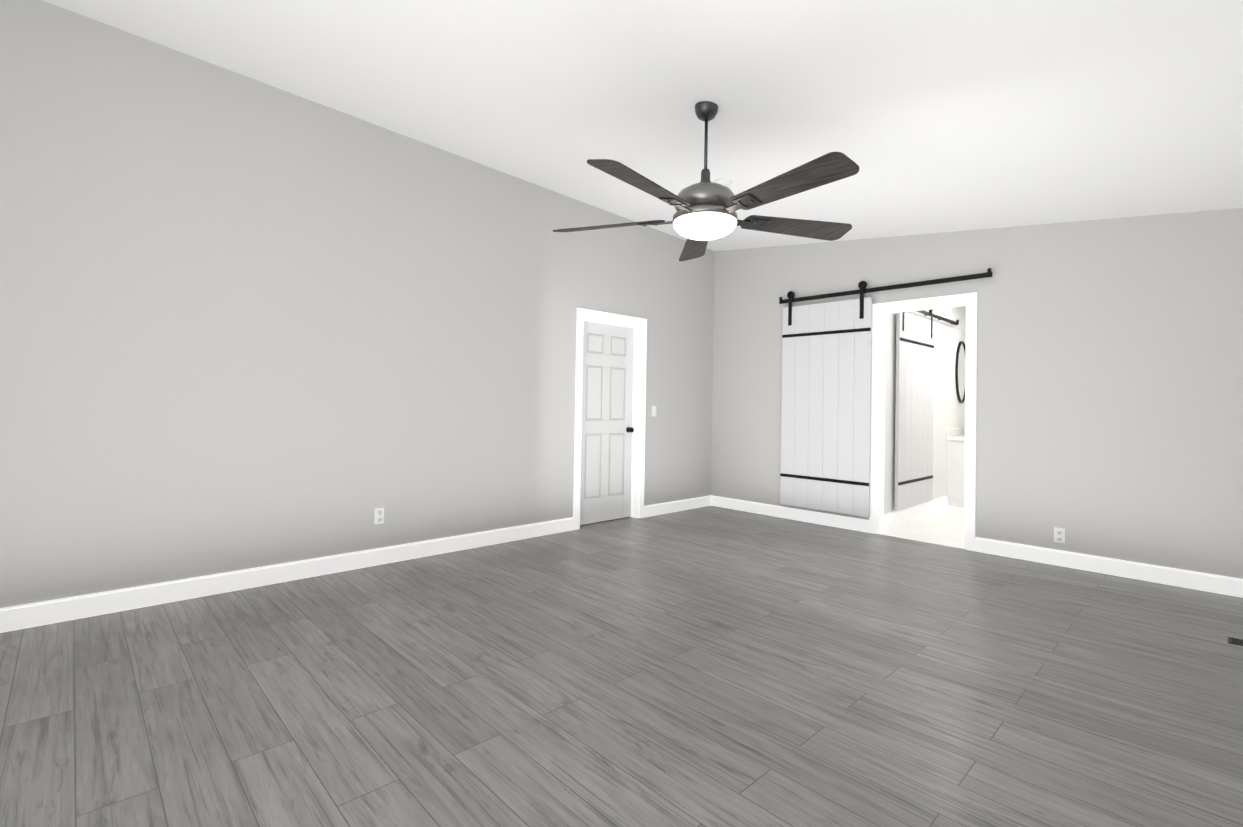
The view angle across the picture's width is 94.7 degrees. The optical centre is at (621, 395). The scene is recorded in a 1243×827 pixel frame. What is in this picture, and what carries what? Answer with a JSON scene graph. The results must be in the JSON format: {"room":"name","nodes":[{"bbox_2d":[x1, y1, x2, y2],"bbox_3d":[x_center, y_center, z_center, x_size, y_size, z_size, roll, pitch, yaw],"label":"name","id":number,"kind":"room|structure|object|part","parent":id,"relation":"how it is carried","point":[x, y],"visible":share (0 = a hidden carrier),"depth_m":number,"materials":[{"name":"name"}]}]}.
{"room":"empty bedroom","nodes":[
{"label":"empty bedroom","id":0,"kind":"room"},
{"bbox_2d":[0,0,714,607],"bbox_3d":[-1.460,-0.405,4.547,7.240,3.286,0.120,2,-1,-44],"label":"wall","id":1,"kind":"structure","parent":0,"point":[246,322],"depth_m":3.68,"materials":[{"name":"grey paint"}]},
{"bbox_2d":[0,517,573,632],"bbox_3d":[-2.211,1.153,3.736,4.865,0.120,0.016,2,-1,-44],"label":"baseboard","id":2,"kind":"structure","parent":1,"relation":"attached to","point":[19,617],"depth_m":3.58,"materials":[{"name":"white wood"}]},
{"bbox_2d":[374,507,383,523],"bbox_3d":[-1.763,0.872,4.170,0.070,0.115,0.009,2,-1,-44],"label":"outlet","id":3,"kind":"object","parent":1,"relation":"attached to","point":[377,515],"visible":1,"depth_m":4.17,"materials":[{"name":"white plastic"}]},
{"bbox_2d":[580,321,633,524],"bbox_3d":[-0.148,0.265,5.819,0.773,2.011,0.103,2,-1,-44],"label":"door","id":4,"kind":"structure","parent":1,"relation":"in","point":[607,430],"depth_m":5.84,"materials":[{"name":"white wood"}]},
{"bbox_3d":[0.095,0.356,6.027,0.060,0.060,0.068,2,-1,-44],"label":"knob","id":5,"kind":"part","parent":4,"relation":"part of","materials":[{"name":"black metal"}]},
{"bbox_2d":[573,308,646,529],"bbox_3d":[-0.136,0.224,5.807,0.955,2.110,0.138,2,-1,-44],"label":"door frame","id":6,"kind":"structure","parent":1,"relation":"attached to","point":[638,413],"depth_m":6.04,"materials":[{"name":"white wood"}]},
{"bbox_2d":[652,406,655,415],"bbox_3d":[0.354,0.163,6.198,0.070,0.115,0.012,2,-1,-44],"label":"light switch","id":7,"kind":"object","parent":1,"relation":"attached to","point":[653,410],"visible":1,"depth_m":6.19,"materials":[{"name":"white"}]},
{"bbox_2d":[644,495,711,517],"bbox_3d":[0.658,1.243,6.490,1.180,0.120,0.016,2,-1,-44],"label":"baseboard","id":8,"kind":"structure","parent":1,"relation":"attached to","point":[672,506],"depth_m":6.44,"materials":[{"name":"white wood"}]},
{"bbox_2d":[0,505,1242,826],"bbox_3d":[1.861,1.334,3.774,11.040,0.102,5.840,2,-1,-44],"label":"floor","id":9,"kind":"structure","parent":0,"point":[710,666],"depth_m":2.37,"materials":[{"name":"grey wood"}]},
{"bbox_2d":[946,428,964,506],"bbox_3d":[4.712,0.826,7.393,1.230,1.120,0.584,2,-1,-44],"label":"vanity cabinet","id":10,"kind":"object","parent":9,"relation":"on","point":[955,459],"visible":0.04,"depth_m":7.12,"materials":[{"name":"white wood"}]},
{"bbox_2d":[1228,637,1242,645],"bbox_3d":[3.330,1.295,2.939,0.110,0.007,0.300,2,-1,-44],"label":"floor vent","id":11,"kind":"object","parent":9,"relation":"in","point":[1235,641],"visible":1,"depth_m":3.02,"materials":[{"name":"grey metal"}]},
{"bbox_2d":[43,0,1242,250],"bbox_3d":[0.542,-1.688,2.502,7.240,1.033,5.840,2,-1,-44],"label":"ceiling","id":12,"kind":"structure","parent":0,"point":[933,116],"depth_m":3.08,"materials":[{"name":"white paint"}]},
{"bbox_2d":[553,101,858,260],"bbox_3d":[0.474,-1.289,3.224,1.794,0.775,1.803,2,-1,-44],"label":"ceiling fan","id":13,"kind":"object","parent":12,"relation":"hanging from","point":[706,208],"visible":1,"depth_m":3.12,"materials":[{"name":"grey"}]},
{"bbox_3d":[0.475,-0.945,3.270,0.360,0.088,0.360,2,-1,-44],"label":"lamp shade","id":14,"kind":"part","parent":13,"relation":"part of","materials":[{"name":"white glass"}]},
{"bbox_2d":[715,178,731,186],"bbox_3d":[0.795,-1.660,4.476,0.136,0.040,0.136,2,-1,-44],"label":"smoke detector","id":15,"kind":"object","parent":12,"relation":"attached to","point":[725,182],"visible":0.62,"depth_m":4.43,"materials":[{"name":"white plastic"}]},
{"bbox_2d":[884,306,965,513],"bbox_3d":[3.810,0.065,7.014,3.800,2.600,0.120,2,-1,-44],"label":"wall","id":16,"kind":"structure","parent":0,"point":[948,410],"depth_m":6.98,"materials":[{"name":"white paint"}]},
{"bbox_2d":[884,496,947,526],"bbox_3d":[3.792,1.303,6.906,3.680,0.120,0.016,2,-1,-44],"label":"baseboard","id":17,"kind":"structure","parent":16,"relation":"attached to","point":[890,518],"depth_m":6.39,"materials":[{"name":"white wood"}]},
{"bbox_2d":[894,309,958,510],"bbox_3d":[3.535,0.085,6.614,2.050,2.259,0.077,2,-1,-44],"label":"barn door","id":18,"kind":"structure","parent":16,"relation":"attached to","point":[914,411],"depth_m":6.26,"materials":[{"name":"white wood"}]},
{"bbox_2d":[955,341,965,402],"bbox_3d":[4.488,-0.316,7.562,0.428,0.816,0.028,2,-1,-44],"label":"mirror","id":19,"kind":"object","parent":16,"relation":"attached to","point":[960,370],"visible":0.85,"depth_m":7.52,"materials":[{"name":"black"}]},
{"bbox_2d":[711,208,1242,578],"bbox_3d":[3.127,-0.213,4.903,0.120,3.072,5.720,2,-1,-44],"label":"wall","id":20,"kind":"structure","parent":0,"point":[1109,415],"depth_m":4.43,"materials":[{"name":"grey paint"}]},
{"bbox_2d":[711,495,868,532],"bbox_3d":[1.736,1.257,6.207,0.016,0.120,1.884,2,-1,-44],"label":"baseboard","id":21,"kind":"structure","parent":20,"relation":"attached to","point":[845,522],"depth_m":6.09,"materials":[{"name":"white wood"}]},
{"bbox_2d":[779,268,991,517],"bbox_3d":[2.401,0.022,5.510,0.077,2.284,2.000,2,-1,-44],"label":"barn door","id":22,"kind":"structure","parent":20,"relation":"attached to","point":[826,406],"depth_m":5.79,"materials":[{"name":"white wood"}]},
{"bbox_2d":[869,292,976,550],"bbox_3d":[2.760,0.216,5.258,0.138,2.210,0.900,2,-1,-44],"label":"door frame","id":23,"kind":"structure","parent":20,"relation":"attached to","point":[876,517],"depth_m":5.25,"materials":[{"name":"white wood"}]},
{"bbox_2d":[1054,527,1064,543],"bbox_3d":[3.415,1.087,4.468,0.009,0.115,0.070,2,-1,-44],"label":"outlet","id":24,"kind":"object","parent":20,"relation":"attached to","point":[1058,536],"visible":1,"depth_m":4.46,"materials":[{"name":"white plastic"}]},
{"bbox_2d":[975,537,1242,597],"bbox_3d":[3.980,1.263,3.868,0.016,0.120,2.800,2,-1,-44],"label":"baseboard","id":25,"kind":"structure","parent":20,"relation":"attached to","point":[1220,584],"depth_m":4.21,"materials":[{"name":"white wood"}]}
]}

